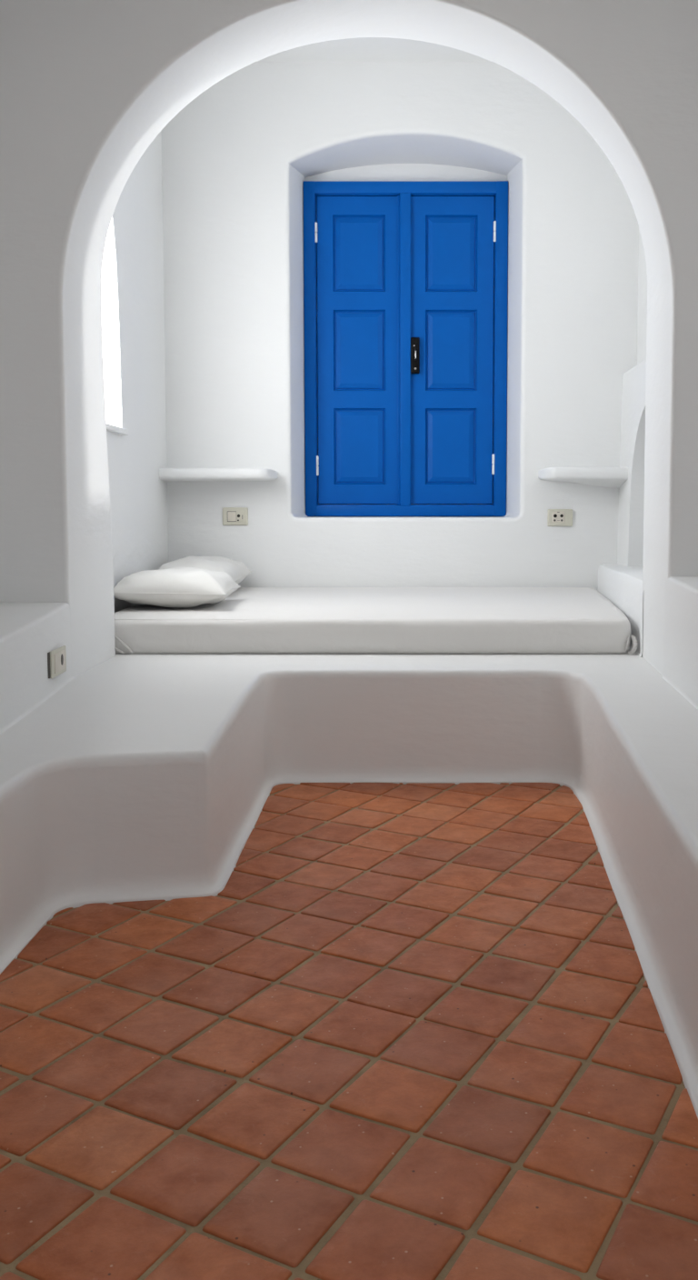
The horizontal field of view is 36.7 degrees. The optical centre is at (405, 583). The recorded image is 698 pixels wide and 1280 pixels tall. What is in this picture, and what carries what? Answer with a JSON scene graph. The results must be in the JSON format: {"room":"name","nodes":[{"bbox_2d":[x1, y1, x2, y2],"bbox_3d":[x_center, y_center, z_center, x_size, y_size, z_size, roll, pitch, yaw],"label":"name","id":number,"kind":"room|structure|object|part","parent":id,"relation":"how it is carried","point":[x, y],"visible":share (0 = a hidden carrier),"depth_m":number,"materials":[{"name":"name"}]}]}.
{"room":"traditional dwelling","nodes":[
{"label":"traditional dwelling","id":0,"kind":"room"},
{"bbox_2d":[0,602,74,734],"bbox_3d":[-1.284,-0.779,0.908,0.533,2.642,5.136,0,4,-2],"label":"wall","id":1,"kind":"structure","parent":0,"point":[28,631],"depth_m":3.10,"materials":[{"name":"white paint"}]},
{"bbox_2d":[47,645,66,679],"bbox_3d":[-1.096,0.248,3.310,0.018,0.085,0.157,0,4,-2],"label":"wall socket","id":2,"kind":"object","parent":1,"relation":"attached to","point":[56,658],"visible":1,"depth_m":3.28,"materials":[{"name":"beige plastic"}]},
{"bbox_2d":[106,130,168,612],"bbox_3d":[-1.366,-1.280,4.894,0.160,3.200,1.952,0,4,-2],"label":"wall","id":3,"kind":"structure","parent":0,"point":[138,497],"depth_m":5.12,"materials":[{"name":"white paint"}]},
{"bbox_2d":[101,230,129,435],"bbox_3d":[-1.282,-1.224,4.373,0.066,1.160,0.675,0,4,0],"label":"window","id":4,"kind":"structure","parent":3,"relation":"in","point":[107,305],"depth_m":4.59,"materials":[{"name":"white glass"}]},
{"bbox_3d":[-1.282,-0.658,4.412,0.066,0.026,0.675,0,4,0],"label":"sill","id":5,"kind":"part","parent":4,"relation":"part of","materials":[{"name":"white paint"}]},
{"bbox_2d":[0,782,697,1279],"bbox_3d":[-0.075,0.858,2.366,3.350,0.128,8.100,0,4,0],"label":"floor","id":6,"kind":"structure","parent":0,"point":[413,1031],"depth_m":1.82,"materials":[{"name":"tile"}]},
{"bbox_2d":[0,646,697,1118],"bbox_3d":[-0.122,0.621,2.174,2.436,0.412,7.450,0,4,0],"label":"bench","id":7,"kind":"object","parent":6,"relation":"on","point":[145,776],"visible":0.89,"depth_m":2.92,"materials":[{"name":"white paint"}]},
{"bbox_2d":[114,587,638,654],"bbox_3d":[-0.114,0.149,4.973,2.364,0.140,1.776,0,4,0],"label":"mattress","id":8,"kind":"object","parent":7,"relation":"on","point":[251,620],"visible":0.88,"depth_m":4.11,"materials":[{"name":"white fabric"}]},
{"bbox_2d":[113,567,240,608],"bbox_3d":[-1.030,0.014,4.758,0.505,0.162,0.636,0,4,-3],"label":"pillow","id":9,"kind":"object","parent":8,"relation":"on","point":[176,587],"visible":0.96,"depth_m":4.49,"materials":[{"name":"white fabric"}]},
{"bbox_2d":[158,555,252,583],"bbox_3d":[-1.065,-0.048,5.480,0.448,0.187,0.678,0,4,0],"label":"pillow","id":10,"kind":"object","parent":8,"relation":"on","point":[238,571],"visible":0.37,"depth_m":5.38,"materials":[{"name":"white fabric"}]},
{"bbox_2d":[0,0,697,677],"bbox_3d":[-0.075,-1.196,3.695,3.650,3.200,0.580,0,4,0],"label":"wall","id":11,"kind":"structure","parent":0,"point":[86,86],"depth_m":3.44,"materials":[{"name":"white paint"}]},
{"bbox_2d":[257,37,490,61],"bbox_3d":[0.000,-2.786,4.767,3.500,0.078,2.100,0,4,0],"label":"ceiling","id":12,"kind":"structure","parent":0,"point":[358,49],"depth_m":5.54,"materials":[{"name":"white paint"}]},
{"bbox_2d":[161,61,639,589],"bbox_3d":[0.025,-1.355,5.955,3.250,3.200,0.370,0,4,0],"label":"wall","id":13,"kind":"structure","parent":0,"point":[237,159],"depth_m":5.77,"materials":[{"name":"white paint"}]},
{"bbox_2d":[159,468,278,481],"bbox_3d":[-1.018,-0.589,5.715,0.624,0.067,0.255,0,4,0],"label":"wall shelf","id":14,"kind":"object","parent":13,"relation":"attached to","point":[168,475],"visible":0.99,"depth_m":5.59,"materials":[{"name":"white paint"}]},
{"bbox_2d":[222,507,248,525],"bbox_3d":[-0.944,-0.371,5.830,0.140,0.098,0.020,0,4,0],"label":"power socket","id":15,"kind":"object","parent":13,"relation":"attached to","point":[231,515],"visible":1,"depth_m":5.83,"materials":[{"name":"beige plastic"}]},
{"bbox_2d":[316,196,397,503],"bbox_3d":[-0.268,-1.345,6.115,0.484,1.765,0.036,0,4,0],"label":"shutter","id":16,"kind":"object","parent":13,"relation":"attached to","point":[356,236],"depth_m":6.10,"materials":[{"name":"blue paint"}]},
{"bbox_2d":[303,180,508,516],"bbox_3d":[0.004,-1.348,6.114,1.173,1.912,0.154,0,4,0],"label":"window shutters","id":17,"kind":"object","parent":13,"relation":"attached to","point":[405,309],"visible":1,"depth_m":6.09,"materials":[{"name":"blue paint"}]},
{"bbox_3d":[-0.265,-1.902,6.070,0.274,0.406,0.018,0,4,0],"label":"raised panel","id":18,"kind":"part","parent":17,"relation":"part of","materials":[{"name":"blue paint"}]},
{"bbox_3d":[-0.265,-0.799,6.147,0.274,0.415,0.018,0,4,0],"label":"raised panel","id":19,"kind":"part","parent":17,"relation":"part of","materials":[{"name":"blue paint"}]},
{"bbox_3d":[-0.265,-1.351,6.108,0.274,0.436,0.018,0,4,0],"label":"raised panel","id":20,"kind":"part","parent":17,"relation":"part of","materials":[{"name":"blue paint"}]},
{"bbox_3d":[0.059,-1.317,6.082,0.050,0.207,0.034,0,4,0],"label":"handle plate","id":21,"kind":"part","parent":17,"relation":"part of","materials":[{"name":"black metal"}]},
{"bbox_3d":[0.267,-0.799,6.147,0.272,0.415,0.018,0,4,0],"label":"raised panel","id":22,"kind":"part","parent":17,"relation":"part of","materials":[{"name":"blue paint"}]},
{"bbox_3d":[0.267,-1.351,6.108,0.272,0.436,0.018,0,4,0],"label":"raised panel","id":23,"kind":"part","parent":17,"relation":"part of","materials":[{"name":"blue paint"}]},
{"bbox_3d":[0.267,-1.902,6.070,0.272,0.406,0.018,0,4,0],"label":"raised panel","id":24,"kind":"part","parent":17,"relation":"part of","materials":[{"name":"blue paint"}]},
{"bbox_2d":[547,509,572,526],"bbox_3d":[0.861,-0.364,5.830,0.140,0.094,0.021,0,4,0],"label":"power socket","id":25,"kind":"object","parent":13,"relation":"attached to","point":[555,517],"visible":1,"depth_m":5.82,"materials":[{"name":"beige plastic"}]},
{"bbox_2d":[538,467,629,488],"bbox_3d":[0.969,-0.572,5.716,0.463,0.113,0.255,0,4,0],"label":"wall shelf","id":26,"kind":"object","parent":13,"relation":"attached to","point":[615,477],"visible":1,"depth_m":5.59,"materials":[{"name":"white paint"}]},
{"bbox_2d":[597,228,647,657],"bbox_3d":[1.253,-1.327,4.879,0.710,3.104,1.980,0,4,0],"label":"wall","id":27,"kind":"structure","parent":0,"point":[621,583],"depth_m":5.54,"materials":[{"name":"white paint"}]},
{"bbox_2d":[661,576,697,709],"bbox_3d":[1.072,-0.779,0.908,0.528,2.642,5.128,0,4,1],"label":"wall","id":28,"kind":"structure","parent":0,"point":[681,593],"depth_m":3.31,"materials":[{"name":"white paint"}]}
]}

